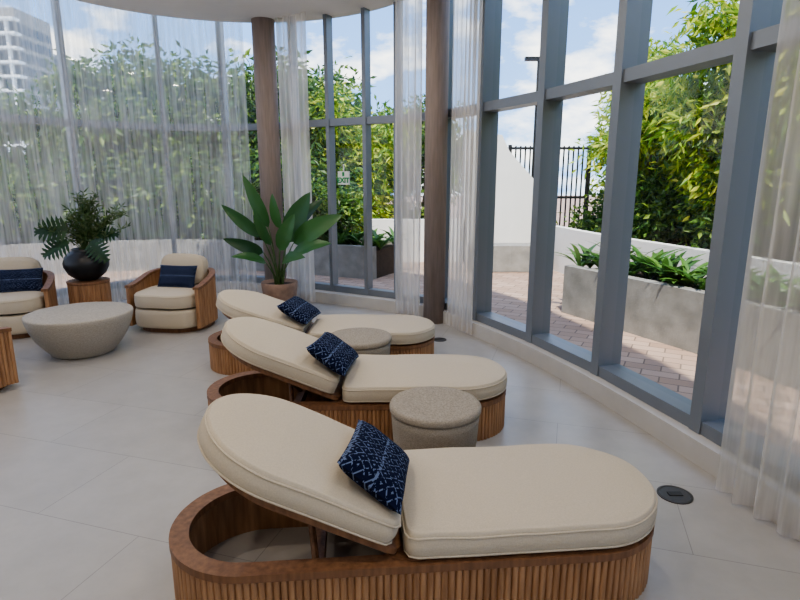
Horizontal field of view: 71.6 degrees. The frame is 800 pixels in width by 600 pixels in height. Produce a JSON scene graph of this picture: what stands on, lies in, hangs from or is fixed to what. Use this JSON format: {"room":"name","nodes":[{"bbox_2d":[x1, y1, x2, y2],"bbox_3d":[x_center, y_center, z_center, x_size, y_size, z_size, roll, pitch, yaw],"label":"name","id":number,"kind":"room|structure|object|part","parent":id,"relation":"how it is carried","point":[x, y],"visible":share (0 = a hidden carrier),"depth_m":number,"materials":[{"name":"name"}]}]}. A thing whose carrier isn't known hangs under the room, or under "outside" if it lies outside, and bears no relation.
{"room":"spa","nodes":[
{"label":"spa","id":0,"kind":"room"},
{"bbox_2d":[76,0,394,22],"bbox_3d":[-1.475,-2.886,1.720,6.450,1.098,10.500,0,12,0],"label":"ceiling","id":1,"kind":"structure","parent":0,"point":[239,11],"depth_m":6.37,"materials":[{"name":"white paint"}]},
{"bbox_2d":[0,0,35,168],"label":"sheer curtain","id":2,"kind":"object","parent":1,"relation":"hanging from","point":[21,4],"depth_m":6.10,"materials":[{"name":"fabric"}]},
{"bbox_2d":[44,150,67,221],"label":"sheer curtain","id":3,"kind":"object","parent":1,"relation":"hanging from","point":[49,177],"depth_m":6.57,"materials":[{"name":"fabric"}]},
{"bbox_2d":[51,0,76,163],"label":"sheer curtain","id":4,"kind":"object","parent":1,"relation":"hanging from","point":[67,128],"depth_m":6.50,"materials":[{"name":"fabric"}]},
{"bbox_2d":[77,3,189,273],"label":"sheer curtain","id":5,"kind":"object","parent":1,"relation":"hanging from","point":[94,116],"depth_m":7.01,"materials":[{"name":"fabric"}]},
{"bbox_2d":[187,39,232,284],"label":"sheer curtain","id":6,"kind":"object","parent":1,"relation":"hanging from","point":[227,181],"depth_m":7.49,"materials":[{"name":"fabric"}]},
{"bbox_2d":[199,20,247,211],"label":"sheer curtain","id":7,"kind":"object","parent":1,"relation":"hanging from","point":[216,24],"depth_m":7.21,"materials":[{"name":"fabric"}]},
{"bbox_2d":[276,12,315,301],"bbox_3d":[-1.317,-2.192,6.905,0.479,4.485,0.068,8,15,34],"label":"sheer curtain","id":8,"kind":"object","parent":1,"relation":"hanging from","point":[295,144],"visible":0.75,"depth_m":6.91,"materials":[{"name":"fabric"}]},
{"bbox_2d":[395,0,422,315],"bbox_3d":[0.098,-2.008,6.069,0.370,4.485,0.077,10,16,38],"label":"sheer curtain","id":9,"kind":"object","parent":1,"relation":"hanging from","point":[408,47],"visible":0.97,"depth_m":6.16,"materials":[{"name":"fabric"}]},
{"bbox_2d":[447,0,482,335],"bbox_3d":[0.647,-1.877,5.478,0.071,4.485,0.537,-5,13,-22],"label":"sheer curtain","id":10,"kind":"object","parent":1,"relation":"hanging from","point":[465,107],"visible":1,"depth_m":5.57,"materials":[{"name":"fabric"}]},
{"bbox_2d":[715,0,799,540],"bbox_3d":[1.797,-1.031,1.628,0.106,4.485,1.637,-2,13,-8],"label":"sheer curtain","id":11,"kind":"object","parent":1,"relation":"hanging from","point":[759,459],"visible":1,"depth_m":2.52,"materials":[{"name":"fabric"}]},
{"bbox_2d":[261,278,297,300],"bbox_3d":[-1.470,-0.047,6.809,0.440,0.368,0.440,0,12,0],"label":"pot","id":12,"kind":"object","parent":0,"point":[284,289],"depth_m":6.64,"materials":[{"name":"ceramic"}]},
{"bbox_2d":[0,292,799,599],"bbox_3d":[-1.525,1.126,2.797,7.450,0.200,10.980,0,12,0],"label":"floor","id":13,"kind":"structure","parent":0,"point":[100,456],"depth_m":3.04,"materials":[{"name":"tile"}]},
{"bbox_2d":[0,327,18,389],"bbox_3d":[-3.458,0.321,4.190,0.828,0.774,0.796,7,14,29],"label":"barrel armchair","id":14,"kind":"object","parent":13,"relation":"on","point":[8,365],"visible":1,"depth_m":4.22,"materials":[{"name":"brown wood"}]},
{"bbox_2d":[0,257,57,338],"bbox_3d":[-4.099,-0.043,5.844,0.828,0.774,0.796,-4,13,-20],"label":"barrel armchair","id":15,"kind":"object","parent":13,"relation":"on","point":[13,305],"visible":0.6,"depth_m":5.68,"materials":[{"name":"beige fabric"}]},
{"bbox_2d":[0,257,40,269],"bbox_3d":[-4.164,-0.286,5.975,0.522,0.348,0.215,-4,13,-20],"label":"cushion","id":16,"kind":"object","parent":15,"relation":"on","point":[6,263],"depth_m":5.93,"materials":[{"name":"beige fabric"}]},
{"bbox_2d":[0,268,42,292],"bbox_3d":[-4.006,-0.205,5.847,0.441,0.238,0.160,-4,13,-19],"label":"throw pillow","id":17,"kind":"object","parent":15,"relation":"on","point":[16,280],"visible":0.99,"depth_m":5.81,"materials":[{"name":"blue fabric"}]},
{"bbox_2d":[0,291,44,314],"bbox_3d":[-4.085,0.001,5.814,0.719,0.181,0.712,-4,13,-20],"label":"seat cushion","id":18,"kind":"object","parent":15,"relation":"on","point":[20,302],"depth_m":5.60,"materials":[{"name":"beige fabric"}]},
{"bbox_2d":[22,302,132,359],"bbox_3d":[-2.980,0.297,5.205,0.904,0.385,0.904,0,12,0],"label":"coffee table","id":19,"kind":"object","parent":13,"relation":"on","point":[84,330],"visible":1,"depth_m":4.94,"materials":[{"name":"stone"}]},
{"bbox_2d":[66,277,111,303],"bbox_3d":[-3.450,0.019,6.199,0.428,0.500,0.428,0,12,0],"label":"pedestal table","id":20,"kind":"object","parent":13,"relation":"on","point":[99,290],"visible":0.41,"depth_m":6.01,"materials":[{"name":"brown wood"}]},
{"bbox_2d":[34,188,130,280],"bbox_3d":[-3.362,-0.712,6.019,1.021,1.004,0.563,0,12,0],"label":"arrangement","id":21,"kind":"object","parent":20,"relation":"on","point":[87,262],"visible":1,"depth_m":5.94,"materials":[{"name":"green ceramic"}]},
{"bbox_2d":[124,253,217,332],"bbox_3d":[-2.461,-0.103,6.117,0.828,0.774,0.796,2,13,8],"label":"barrel armchair","id":22,"kind":"object","parent":13,"relation":"on","point":[155,309],"visible":0.93,"depth_m":5.87,"materials":[{"name":"beige fabric"}]},
{"bbox_2d":[134,284,197,308],"bbox_3d":[-2.466,-0.059,6.085,0.719,0.180,0.712,2,13,8],"label":"seat cushion","id":23,"kind":"object","parent":22,"relation":"on","point":[146,296],"depth_m":5.78,"materials":[{"name":"beige fabric"}]},
{"bbox_2d":[157,265,197,287],"bbox_3d":[-2.440,-0.257,6.084,0.441,0.238,0.160,2,13,7],"label":"throw pillow","id":24,"kind":"object","parent":22,"relation":"on","point":[170,276],"visible":0.99,"depth_m":6.04,"materials":[{"name":"blue fabric"}]},
{"bbox_2d":[161,254,207,283],"bbox_3d":[-2.433,-0.348,6.261,0.522,0.348,0.208,2,13,8],"label":"cushion","id":25,"kind":"object","parent":22,"relation":"on","point":[169,259],"depth_m":6.18,"materials":[{"name":"beige fabric"}]},
{"bbox_2d":[251,17,285,279],"bbox_3d":[-1.690,-2.276,7.097,0.280,4.598,0.280,0,12,0],"label":"column","id":26,"kind":"structure","parent":13,"relation":"on","point":[263,28],"depth_m":7.00,"materials":[{"name":"brown wood"}]},
{"bbox_2d":[222,174,341,300],"bbox_3d":[-1.370,-0.646,6.571,1.400,1.640,0.647,0,12,0],"label":"potted plant","id":27,"kind":"object","parent":13,"relation":"on","point":[296,227],"visible":0.93,"depth_m":6.49,"materials":[{"name":"green plant"}]},
{"bbox_2d":[208,290,434,374],"bbox_3d":[-0.678,0.241,4.845,1.969,0.648,0.666,0,12,0],"label":"chaise lounge","id":28,"kind":"object","parent":13,"relation":"on","point":[411,334],"visible":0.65,"depth_m":4.64,"materials":[{"name":"beige fabric"}]},
{"bbox_2d":[216,290,311,332],"bbox_3d":[-1.179,0.091,4.812,0.781,0.343,0.654,0,12,0],"label":"cushion","id":29,"kind":"object","parent":28,"relation":"on","point":[232,303],"depth_m":4.60,"materials":[{"name":"beige fabric"}]},
{"bbox_3d":[-1.151,0.173,4.830,0.759,0.269,0.590,0,12,0],"label":"panel","id":30,"kind":"part","parent":28,"relation":"part of","materials":[{"name":"beige fabric"}]},
{"bbox_2d":[277,296,320,324],"bbox_3d":[-0.853,0.083,4.728,0.249,0.194,0.517,1,12,5],"label":"throw pillow","id":31,"kind":"object","parent":28,"relation":"on","point":[297,308],"visible":1,"depth_m":4.56,"materials":[{"name":"blue fabric"}]},
{"bbox_2d":[308,314,434,344],"bbox_3d":[-0.227,0.245,4.846,1.069,0.130,0.659,0,12,0],"label":"seat cushion","id":32,"kind":"object","parent":28,"relation":"on","point":[403,329],"depth_m":4.71,"materials":[{"name":"beige fabric"}]},
{"bbox_2d":[207,317,506,441],"bbox_3d":[-0.278,0.470,3.667,1.969,0.706,0.666,0,12,-1],"label":"chaise lounge","id":33,"kind":"object","parent":13,"relation":"on","point":[281,363],"visible":0.73,"depth_m":3.45,"materials":[{"name":"beige fabric"}]},
{"bbox_2d":[221,317,339,391],"bbox_3d":[-0.761,0.321,3.625,0.764,0.398,0.654,0,12,-1],"label":"cushion","id":34,"kind":"object","parent":33,"relation":"on","point":[275,350],"depth_m":3.37,"materials":[{"name":"beige fabric"}]},
{"bbox_3d":[-0.740,0.404,3.644,0.739,0.326,0.590,0,12,-1],"label":"panel","id":35,"kind":"part","parent":33,"relation":"part of","materials":[{"name":"beige fabric"}]},
{"bbox_2d":[306,332,358,375],"bbox_3d":[-0.422,0.336,3.563,0.238,0.216,0.522,1,12,5],"label":"throw pillow","id":36,"kind":"object","parent":33,"relation":"on","point":[330,350],"visible":1,"depth_m":3.40,"materials":[{"name":"blue fabric"}]},
{"bbox_2d":[342,354,506,402],"bbox_3d":[0.173,0.501,3.681,1.069,0.130,0.659,0,12,-1],"label":"seat cushion","id":37,"kind":"object","parent":33,"relation":"on","point":[370,378],"depth_m":3.51,"materials":[{"name":"beige fabric"}]},
{"bbox_2d":[332,327,391,354],"bbox_3d":[-0.310,0.477,4.303,0.494,0.420,0.494,0,12,0],"label":"side table","id":38,"kind":"object","parent":13,"relation":"on","point":[370,341],"visible":0.46,"depth_m":4.18,"materials":[{"name":"fabric"}]},
{"bbox_2d":[169,393,657,599],"bbox_3d":[0.072,0.754,2.275,1.969,0.749,0.666,-1,12,-5],"label":"chaise lounge","id":39,"kind":"object","parent":13,"relation":"on","point":[529,521],"visible":0.81,"depth_m":2.04,"materials":[{"name":"beige fabric"}]},
{"bbox_2d":[199,393,399,542],"bbox_3d":[-0.393,0.611,2.202,0.751,0.439,0.654,-1,12,-5],"label":"cushion","id":40,"kind":"object","parent":39,"relation":"on","point":[282,456],"depth_m":1.97,"materials":[{"name":"beige fabric"}]},
{"bbox_3d":[-0.377,0.694,2.222,0.721,0.369,0.590,-1,12,-5],"label":"panel","id":41,"kind":"part","parent":39,"relation":"part of","materials":[{"name":"brown wood"}]},
{"bbox_2d":[337,420,409,514],"bbox_3d":[-0.089,0.637,2.189,0.232,0.245,0.529,1,12,4],"label":"throw pillow","id":42,"kind":"object","parent":39,"relation":"on","point":[371,459],"visible":1,"depth_m":2.03,"materials":[{"name":"blue fabric"}]},
{"bbox_2d":[401,444,656,556],"bbox_3d":[0.521,0.799,2.325,1.069,0.131,0.659,-1,12,-5],"label":"seat cushion","id":43,"kind":"object","parent":39,"relation":"on","point":[529,500],"depth_m":2.14,"materials":[{"name":"beige fabric"}]},
{"bbox_2d":[57,281,792,528],"bbox_3d":[-1.525,0.951,2.802,7.617,0.140,11.065,0,12,0],"label":"trim","id":44,"kind":"structure","parent":13,"relation":"on","point":[696,448],"depth_m":4.24,"materials":[{"name":"paint"}]},
{"bbox_2d":[0,0,264,296],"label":"window","id":45,"kind":"structure","parent":44,"relation":"on","point":[224,128],"depth_m":7.39,"materials":[{"name":"grey metal"}]},
{"bbox_2d":[279,2,424,302],"bbox_3d":[-0.636,-2.275,6.760,2.639,4.460,0.166,7,14,31],"label":"window","id":46,"kind":"structure","parent":44,"relation":"on","point":[366,120],"depth_m":6.83,"materials":[{"name":"grey metal"}]},
{"bbox_2d":[337,164,349,184],"bbox_3d":[-0.689,-1.540,6.804,0.174,0.245,0.026,7,14,27],"label":"exit sign","id":47,"kind":"object","parent":46,"relation":"attached to","point":[343,178],"visible":1,"depth_m":6.80,"materials":[{"name":"white plastic"}]},
{"bbox_2d":[445,0,782,446],"bbox_3d":[1.703,-1.131,1.558,0.966,4.460,9.672,-2,13,-10],"label":"window","id":48,"kind":"structure","parent":44,"relation":"on","point":[751,53],"depth_m":3.87,"materials":[{"name":"grey metal"}]},
{"bbox_2d":[389,386,481,449],"bbox_3d":[0.190,0.756,3.033,0.494,0.420,0.494,0,12,0],"label":"ottoman","id":49,"kind":"object","parent":13,"relation":"on","point":[429,417],"visible":0.7,"depth_m":2.86,"materials":[{"name":"fabric"}]},
{"bbox_2d":[423,0,449,323],"bbox_3d":[0.385,-1.999,5.837,0.240,4.598,0.240,0,12,0],"label":"column","id":50,"kind":"structure","parent":13,"relation":"on","point":[437,11],"depth_m":5.84,"materials":[{"name":"brown wood"}]},
{"bbox_2d":[434,337,445,341],"bbox_3d":[0.400,0.399,5.617,0.140,0.009,0.140,0,12,0],"label":"floor outlet cover","id":51,"kind":"object","parent":13,"relation":"on","point":[437,339],"visible":0.86,"depth_m":5.60,"materials":[{"name":"black metal"}]},
{"bbox_2d":[657,485,693,504],"bbox_3d":[1.420,1.003,2.867,0.172,0.010,0.172,0,12,0],"label":"floor outlet cover","id":52,"kind":"object","parent":13,"relation":"on","point":[670,493],"visible":1,"depth_m":2.85,"materials":[{"name":"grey metal"}]},
{"label":"outside","id":53,"kind":"structure","parent":0,"visible":0},
{"bbox_2d":[0,7,59,164],"bbox_3d":[-98.000,-50.422,141.319,15.000,41.000,16.300,0,12,0],"label":"apartment tower","id":54,"kind":"structure","parent":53,"point":[22,60],"depth_m":135.82,"materials":[{"name":"concrete"}]},
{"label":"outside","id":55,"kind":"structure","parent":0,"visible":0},
{"bbox_2d":[53,54,83,112],"bbox_3d":[-115.000,-58.035,180.601,18.000,39.000,18.300,0,12,0],"label":"apartment tower","id":56,"kind":"structure","parent":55,"point":[54,55],"depth_m":175.08,"materials":[{"name":"concrete"}]},
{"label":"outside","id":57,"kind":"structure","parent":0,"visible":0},
{"bbox_2d":[55,196,696,399],"bbox_3d":[0.000,-1.317,14.045,90.000,0.180,80.000,0,12,0],"label":"ground","id":58,"kind":"structure","parent":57,"point":[673,368],"depth_m":6.54,"materials":[{"name":"brick"}]},
{"bbox_2d":[0,240,80,273],"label":"concrete planter","id":59,"kind":"object","parent":58,"relation":"on","point":[26,248],"depth_m":9.51,"materials":[{"name":"concrete"}]},
{"bbox_2d":[0,158,44,243],"bbox_3d":[-7.238,-1.676,9.651,2.173,1.819,2.129,7,14,30],"label":"shrub","id":60,"kind":"object","parent":59,"relation":"in","point":[3,192],"visible":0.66,"depth_m":9.52,"materials":[{"name":"green plant"}]},
{"bbox_2d":[1,143,142,241],"bbox_3d":[-6.098,-1.885,10.202,2.342,2.001,2.390,9,15,36],"label":"shrub","id":61,"kind":"object","parent":59,"relation":"in","point":[99,170],"visible":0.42,"depth_m":9.89,"materials":[{"name":"green plant"}]},
{"bbox_2d":[0,77,99,241],"bbox_3d":[-7.030,-2.483,10.820,2.907,3.458,3.322,-2,13,-9],"label":"shade tree","id":62,"kind":"object","parent":58,"relation":"on","point":[22,158],"visible":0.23,"depth_m":10.23,"materials":[{"name":"green plant"}]},
{"bbox_2d":[27,128,117,196],"bbox_3d":[-7.443,-2.903,13.195,2.736,3.254,3.127,8,15,32],"label":"shade tree","id":63,"kind":"object","parent":58,"relation":"on","point":[47,128],"visible":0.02,"depth_m":12.73,"materials":[{"name":"green plant"}]},
{"bbox_2d":[30,33,216,239],"bbox_3d":[-5.577,-3.054,11.322,3.802,4.481,3.636,-2,13,-8],"label":"shade tree","id":64,"kind":"object","parent":58,"relation":"on","point":[153,116],"visible":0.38,"depth_m":10.47,"materials":[{"name":"green plant"}]},
{"bbox_2d":[99,237,171,271],"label":"concrete planter","id":65,"kind":"object","parent":58,"relation":"on","point":[135,264],"depth_m":10.01,"materials":[{"name":"concrete"}]},
{"bbox_2d":[93,144,198,239],"bbox_3d":[-4.701,-2.027,10.845,2.342,2.001,2.390,10,16,38],"label":"shrub","id":66,"kind":"object","parent":65,"relation":"in","point":[156,202],"visible":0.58,"depth_m":10.22,"materials":[{"name":"green plant"}]},
{"bbox_2d":[108,40,280,230],"bbox_3d":[-3.889,-3.074,11.641,3.591,4.271,4.104,3,13,11],"label":"shade tree","id":67,"kind":"object","parent":58,"relation":"on","point":[189,84],"visible":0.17,"depth_m":10.62,"materials":[{"name":"green plant"}]},
{"bbox_2d":[176,235,230,269],"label":"concrete planter","id":68,"kind":"object","parent":58,"relation":"on","point":[217,246],"depth_m":10.07,"materials":[{"name":"concrete"}]},
{"bbox_2d":[0,221,393,249],"bbox_3d":[-4.488,-1.173,9.858,9.557,0.396,2.809,-1,12,-7],"label":"foliage","id":69,"kind":"object","parent":68,"relation":"in","point":[346,237],"visible":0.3,"depth_m":9.98,"materials":[{"name":"green plant"}]},
{"bbox_2d":[152,144,255,239],"bbox_3d":[-3.479,-1.989,10.671,2.390,2.001,2.342,11,17,42],"label":"shrub","id":70,"kind":"object","parent":68,"relation":"in","point":[202,195],"visible":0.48,"depth_m":10.21,"materials":[{"name":"green plant"}]},
{"bbox_2d":[238,238,263,270],"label":"concrete planter","id":71,"kind":"object","parent":58,"relation":"on","point":[250,265],"depth_m":10.02,"materials":[{"name":"concrete"}]},
{"bbox_2d":[223,154,337,239],"bbox_3d":[-2.335,-1.999,10.718,2.390,2.001,2.342,8,15,34],"label":"shrub","id":72,"kind":"object","parent":71,"relation":"in","point":[252,176],"visible":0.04,"depth_m":10.23,"materials":[{"name":"green plant"}]},
{"bbox_2d":[191,46,375,215],"bbox_3d":[-2.473,-3.193,11.904,3.694,4.393,4.221,-6,14,-25],"label":"shade tree","id":73,"kind":"object","parent":58,"relation":"on","point":[236,78],"visible":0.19,"depth_m":11.02,"materials":[{"name":"green plant"}]},
{"bbox_2d":[314,245,329,275],"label":"concrete planter","id":74,"kind":"object","parent":58,"relation":"on","point":[321,266],"depth_m":9.50,"materials":[{"name":"concrete"}]},
{"bbox_2d":[278,56,385,148],"bbox_3d":[-2.077,-3.866,14.538,3.983,4.694,3.809,1,12,2],"label":"shade tree","id":75,"kind":"object","parent":58,"relation":"on","point":[337,76],"visible":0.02,"depth_m":13.75,"materials":[{"name":"green plant"}]},
{"bbox_2d":[304,77,393,237],"bbox_3d":[-0.918,-2.893,12.281,2.724,3.701,2.992,-1,12,-4],"label":"shade tree","id":76,"kind":"object","parent":58,"relation":"on","point":[382,149],"visible":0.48,"depth_m":11.75,"materials":[{"name":"green plant"}]},
{"bbox_2d":[338,238,363,278],"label":"concrete planter","id":77,"kind":"object","parent":58,"relation":"on","point":[350,260],"depth_m":9.26,"materials":[{"name":"concrete"}]},
{"bbox_2d":[311,175,363,238],"bbox_3d":[-1.344,-1.617,10.190,1.703,1.455,1.738,3,13,13],"label":"shrub","id":78,"kind":"object","parent":77,"relation":"in","point":[347,204],"visible":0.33,"depth_m":9.84,"materials":[{"name":"green plant"}]},
{"bbox_2d":[372,239,393,279],"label":"concrete planter","id":79,"kind":"object","parent":58,"relation":"on","point":[383,259],"depth_m":9.44,"materials":[{"name":"concrete"}]},
{"bbox_2d":[374,93,455,218],"bbox_3d":[0.445,-3.296,13.854,3.259,3.841,3.116,4,13,16],"label":"shade tree","id":80,"kind":"object","parent":58,"relation":"on","point":[423,104],"visible":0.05,"depth_m":13.29,"materials":[{"name":"green plant"}]},
{"bbox_2d":[372,134,532,261],"bbox_3d":[1.100,-2.022,10.921,3.600,2.540,0.200,0,12,0],"label":"wall","id":81,"kind":"structure","parent":58,"relation":"on","point":[514,184],"depth_m":10.86,"materials":[{"name":"white paint"}]},
{"bbox_2d":[493,243,529,271],"bbox_3d":[1.900,-0.780,10.067,1.300,0.460,0.500,0,12,0],"label":"concrete bench","id":82,"kind":"object","parent":58,"relation":"on","point":[507,257],"visible":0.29,"depth_m":9.83,"materials":[{"name":"white concrete"}]},
{"bbox_2d":[524,56,539,177],"bbox_3d":[2.670,-2.821,11.257,0.460,3.935,0.100,0,12,0],"label":"lamp post","id":83,"kind":"object","parent":58,"relation":"on","point":[527,58],"visible":0.41,"depth_m":11.03,"materials":[{"name":"black metal"}]},
{"bbox_2d":[508,145,591,226],"bbox_3d":[3.110,-2.077,11.728,1.730,2.320,0.070,0,12,0],"label":"metal fence","id":84,"kind":"object","parent":58,"relation":"on","point":[588,173],"visible":0.26,"depth_m":11.60,"materials":[{"name":"black metal"}]},
{"bbox_2d":[562,265,597,321],"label":"concrete planter","id":85,"kind":"object","parent":58,"relation":"on","point":[579,282],"depth_m":6.63,"materials":[{"name":"concrete"}]},
{"bbox_2d":[556,188,641,231],"bbox_3d":[3.838,-1.482,10.101,1.916,1.637,1.956,-11,17,-42],"label":"shrub","id":86,"kind":"object","parent":58,"relation":"on","point":[588,223],"visible":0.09,"depth_m":10.03,"materials":[{"name":"green plant"}]},
{"bbox_2d":[577,97,696,216],"bbox_3d":[4.921,-2.724,10.877,2.748,3.569,2.501,6,14,24],"label":"tree","id":87,"kind":"object","parent":58,"relation":"on","point":[600,108],"visible":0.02,"depth_m":11.43,"materials":[{"name":"green plant"}]},
{"bbox_2d":[623,271,704,353],"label":"concrete planter","id":88,"kind":"object","parent":58,"relation":"on","point":[660,311],"depth_m":5.59,"materials":[{"name":"concrete"}]},
{"bbox_2d":[555,240,785,289],"bbox_3d":[3.604,0.357,2.677,1.708,0.393,9.936,-2,13,-11],"label":"foliage","id":89,"kind":"object","parent":88,"relation":"in","point":[665,268],"visible":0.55,"depth_m":6.08,"materials":[{"name":"green plant"}]},
{"bbox_2d":[553,225,791,278],"bbox_3d":[4.935,0.323,4.331,2.309,0.790,12.685,-2,13,-9],"label":"wall","id":90,"kind":"structure","parent":58,"relation":"on","point":[564,236],"depth_m":8.70,"materials":[{"name":"paint"}]},
{"bbox_2d":[568,29,704,213],"bbox_3d":[4.021,-2.601,8.999,2.258,3.419,2.977,7,14,29],"label":"tree","id":91,"kind":"object","parent":90,"relation":"on","point":[599,148],"visible":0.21,"depth_m":8.75,"materials":[{"name":"green plant"}]},
{"bbox_2d":[595,159,698,242],"bbox_3d":[4.182,-1.332,8.491,1.956,1.637,1.916,-5,13,-20],"label":"shrub","id":92,"kind":"object","parent":90,"relation":"in","point":[659,208],"visible":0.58,"depth_m":8.14,"materials":[{"name":"green plant"}]},
{"bbox_2d":[640,0,772,238],"bbox_3d":[4.483,-2.286,7.293,2.446,3.656,2.687,-1,12,-5],"label":"tree","id":93,"kind":"object","parent":90,"relation":"on","point":[697,128],"visible":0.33,"depth_m":7.09,"materials":[{"name":"green plant"}]},
{"bbox_2d":[671,161,792,257],"bbox_3d":[4.366,-0.992,6.945,1.956,1.637,1.916,-9,16,-37],"label":"shrub","id":94,"kind":"object","parent":90,"relation":"in","point":[699,239],"visible":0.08,"depth_m":7.12,"materials":[{"name":"green plant"}]},
{"bbox_2d":[725,0,772,227],"bbox_3d":[4.875,-2.250,5.555,3.082,4.214,2.337,10,16,37],"label":"tree","id":95,"kind":"object","parent":90,"relation":"on","point":[767,198],"visible":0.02,"depth_m":6.24,"materials":[{"name":"green plant"}]}
]}

